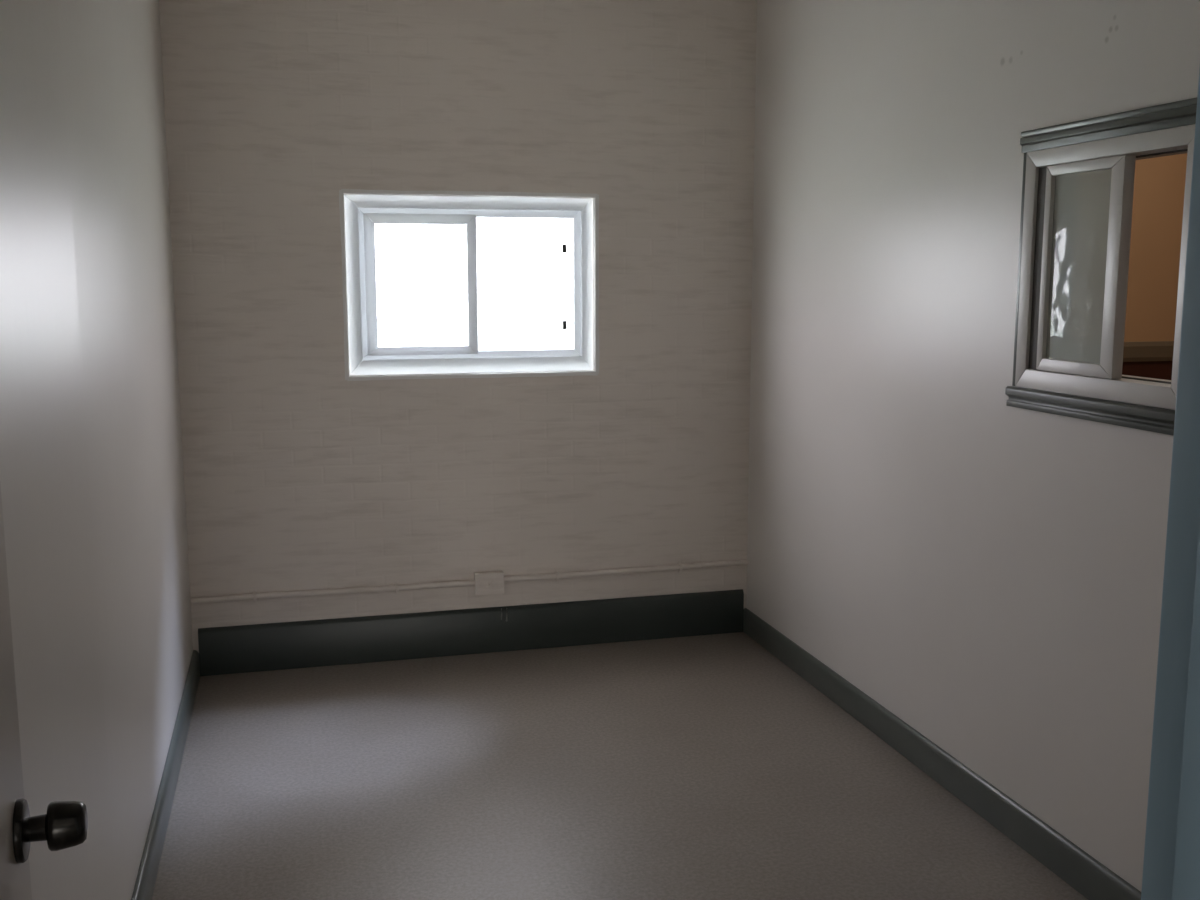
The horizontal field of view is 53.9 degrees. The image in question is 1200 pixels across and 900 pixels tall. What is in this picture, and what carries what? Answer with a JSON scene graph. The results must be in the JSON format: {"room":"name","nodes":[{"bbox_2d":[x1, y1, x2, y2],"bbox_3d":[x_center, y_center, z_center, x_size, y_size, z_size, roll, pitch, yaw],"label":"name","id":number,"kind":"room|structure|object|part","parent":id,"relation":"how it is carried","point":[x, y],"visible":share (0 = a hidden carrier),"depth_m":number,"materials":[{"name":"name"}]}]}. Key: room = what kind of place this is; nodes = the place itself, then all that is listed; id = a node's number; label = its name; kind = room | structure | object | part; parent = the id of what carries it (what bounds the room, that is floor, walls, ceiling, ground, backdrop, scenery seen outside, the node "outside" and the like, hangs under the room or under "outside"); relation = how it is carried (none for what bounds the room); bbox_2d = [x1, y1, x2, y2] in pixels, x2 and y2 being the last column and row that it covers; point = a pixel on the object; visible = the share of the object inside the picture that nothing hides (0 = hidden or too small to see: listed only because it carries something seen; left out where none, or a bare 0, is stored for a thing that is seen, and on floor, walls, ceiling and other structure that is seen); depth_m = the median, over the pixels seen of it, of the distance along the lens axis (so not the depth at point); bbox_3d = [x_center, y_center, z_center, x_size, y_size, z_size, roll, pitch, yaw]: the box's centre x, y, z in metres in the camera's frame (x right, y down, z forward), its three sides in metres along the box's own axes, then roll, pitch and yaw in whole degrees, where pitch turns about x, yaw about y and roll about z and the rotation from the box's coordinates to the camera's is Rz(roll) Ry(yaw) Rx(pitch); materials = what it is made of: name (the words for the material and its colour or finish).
{"room":"empty office room","nodes":[
{"label":"empty office room","id":0,"kind":"room"},
{"bbox_2d":[0,0,192,899],"bbox_3d":[-1.145,-0.272,2.372,0.216,2.950,4.238,-2,9,-15],"label":"wall","id":1,"kind":"structure","parent":0,"point":[92,470],"depth_m":2.43,"materials":[{"name":"beige paint"}]},
{"bbox_2d":[131,650,199,899],"bbox_3d":[-1.302,0.990,3.572,0.022,0.103,2.214,-2,9,-15],"label":"baseboard","id":2,"kind":"structure","parent":1,"relation":"attached to","point":[144,886],"depth_m":3.41,"materials":[{"name":"grey paint"}]},
{"bbox_2d":[159,0,756,652],"bbox_3d":[-0.514,-0.620,4.744,2.657,2.950,0.078,-2,9,-15],"label":"wall","id":3,"kind":"structure","parent":0,"point":[299,475],"depth_m":4.69,"materials":[{"name":"paint"}]},
{"bbox_2d":[191,580,474,604],"bbox_3d":[-1.052,0.567,4.719,1.107,0.060,0.028,-2,9,-15],"label":"conduit","id":4,"kind":"object","parent":3,"relation":"attached to","point":[254,596],"visible":1,"depth_m":4.70,"materials":[{"name":"paint"}]},
{"bbox_2d":[339,189,599,380],"bbox_3d":[-0.511,-0.660,4.734,1.037,0.745,0.074,-2,9,-15],"label":"window","id":5,"kind":"structure","parent":3,"relation":"in","point":[360,210],"depth_m":4.71,"materials":[{"name":"white paint"}]},
{"bbox_3d":[-0.708,-0.657,4.692,0.442,0.555,0.016,-2,9,-15],"label":"sash","id":6,"kind":"part","parent":5,"relation":"part of","materials":[{"name":"white plastic"}]},
{"bbox_3d":[-0.516,-0.668,4.757,0.951,0.655,0.026,-2,9,-15],"label":"frame","id":7,"kind":"part","parent":5,"relation":"part of","materials":[{"name":"white plastic"}]},
{"bbox_2d":[198,589,743,675],"bbox_3d":[-0.470,0.750,4.902,2.274,0.190,0.024,-2,9,-15],"label":"baseboard","id":8,"kind":"structure","parent":3,"relation":"attached to","point":[392,637],"depth_m":4.87,"materials":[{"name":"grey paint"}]},
{"bbox_2d":[474,571,503,594],"bbox_3d":[-0.458,0.546,4.863,0.120,0.090,0.048,-2,9,-15],"label":"outlet box","id":9,"kind":"object","parent":3,"relation":"attached to","point":[489,582],"visible":1,"depth_m":4.84,"materials":[{"name":"paint"}]},
{"bbox_2d":[480,580,499,587],"bbox_3d":[-0.453,0.550,4.841,0.084,0.028,0.002,-2,9,-15],"label":"socket","id":10,"kind":"object","parent":9,"relation":"attached to","point":[483,583],"depth_m":4.84,"materials":[{"name":"paint"}]},
{"bbox_2d":[504,559,748,581],"bbox_3d":[0.120,0.515,5.023,1.087,0.060,0.028,-2,9,-15],"label":"conduit","id":11,"kind":"object","parent":3,"relation":"attached to","point":[679,566],"visible":1,"depth_m":5.01,"materials":[{"name":"paint"}]},
{"bbox_2d":[152,632,1087,899],"bbox_3d":[0.004,1.174,3.020,2.657,0.100,4.488,-2,9,-15],"label":"floor","id":12,"kind":"structure","parent":0,"point":[702,767],"depth_m":3.58,"materials":[{"name":"plastic"}]},
{"bbox_2d":[746,0,1199,890],"bbox_3d":[1.252,-0.365,2.996,0.140,2.950,4.238,-2,9,-15],"label":"wall","id":13,"kind":"structure","parent":0,"point":[989,573],"depth_m":3.53,"materials":[{"name":"beige paint"}]},
{"bbox_2d":[743,608,1140,899],"bbox_3d":[1.160,1.036,3.240,0.020,0.103,4.115,-2,9,-15],"label":"baseboard","id":14,"kind":"structure","parent":13,"relation":"attached to","point":[1069,862],"depth_m":3.54,"materials":[{"name":"grey paint"}]},
{"bbox_2d":[1005,97,1196,435],"bbox_3d":[1.271,-0.428,2.815,0.145,0.728,0.768,-2,9,-15],"label":"window","id":15,"kind":"structure","parent":13,"relation":"in","point":[1078,181],"depth_m":2.90,"materials":[{"name":"white plastic"}]},
{"bbox_3d":[1.127,-0.479,3.158,0.009,0.618,0.013,-2,9,-15],"label":"trim","id":16,"kind":"part","parent":15,"relation":"part of","materials":[{"name":"grey paint"}]},
{"bbox_3d":[1.197,-0.454,2.939,0.004,0.472,0.244,-2,9,-15],"label":"pane","id":17,"kind":"part","parent":15,"relation":"part of","materials":[{"name":"clear glass"}]},
{"bbox_3d":[1.200,-0.450,2.931,0.030,0.524,0.298,-2,9,-15],"label":"sash","id":18,"kind":"part","parent":15,"relation":"part of","materials":[{"name":"white plastic"}]},
{"bbox_3d":[1.214,-0.093,2.849,0.026,0.056,0.768,-2,9,-15],"label":"sill trim","id":19,"kind":"part","parent":15,"relation":"part of","materials":[{"name":"grey paint"}]},
{"bbox_3d":[1.217,-0.760,2.752,0.020,0.054,0.768,-2,9,-15],"label":"head trim","id":20,"kind":"part","parent":15,"relation":"part of","materials":[{"name":"grey paint"}]},
{"bbox_2d":[1124,153,1186,341],"bbox_3d":[2.612,-0.441,3.503,2.752,2.950,4.258,-2,9,-15],"label":"wall","id":21,"kind":"structure","parent":0,"point":[1159,182],"depth_m":5.55,"materials":[{"name":"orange paint"}]},
{"bbox_2d":[1122,361,1172,379],"bbox_3d":[2.050,0.168,5.556,2.650,1.150,0.012,-2,9,-15],"label":"dado","id":22,"kind":"object","parent":21,"relation":"attached to","point":[1149,369],"depth_m":5.62,"materials":[{"name":"red paint"}]},
{"bbox_2d":[1123,341,1173,361],"bbox_3d":[2.051,-0.446,5.458,2.650,0.092,0.028,-2,9,-15],"label":"rail","id":23,"kind":"object","parent":21,"relation":"attached to","point":[1153,350],"depth_m":5.59,"materials":[{"name":"green paint"}]},
{"bbox_3d":[0.588,-0.030,0.716,4.717,2.950,0.120,-2,9,-15],"label":"wall","id":24,"kind":"structure","parent":0,"visible":0},
{"bbox_2d":[0,484,87,899],"bbox_3d":[-0.527,0.384,0.990,0.112,2.037,0.842,-3,9,-19],"label":"door","id":25,"kind":"structure","parent":24,"relation":"in","point":[64,825],"depth_m":1.31,"materials":[{"name":"beige paint"}]},
{"bbox_3d":[-0.617,0.425,1.331,0.068,0.054,0.054,-3,9,-19],"label":"knob","id":26,"kind":"part","parent":25,"relation":"part of","materials":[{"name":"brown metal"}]},
{"bbox_2d":[1141,68,1199,899],"bbox_3d":[-0.044,0.398,0.596,1.015,2.140,0.152,-2,9,-15],"label":"door frame","id":27,"kind":"structure","parent":24,"relation":"attached to","point":[1171,865],"depth_m":0.71,"materials":[{"name":"teal paint"}]},
{"label":"outside","id":28,"kind":"structure","parent":0,"visible":0},
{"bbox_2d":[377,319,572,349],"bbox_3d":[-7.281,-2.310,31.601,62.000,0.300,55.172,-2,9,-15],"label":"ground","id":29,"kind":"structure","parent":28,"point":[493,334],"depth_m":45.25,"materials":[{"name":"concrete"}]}
]}

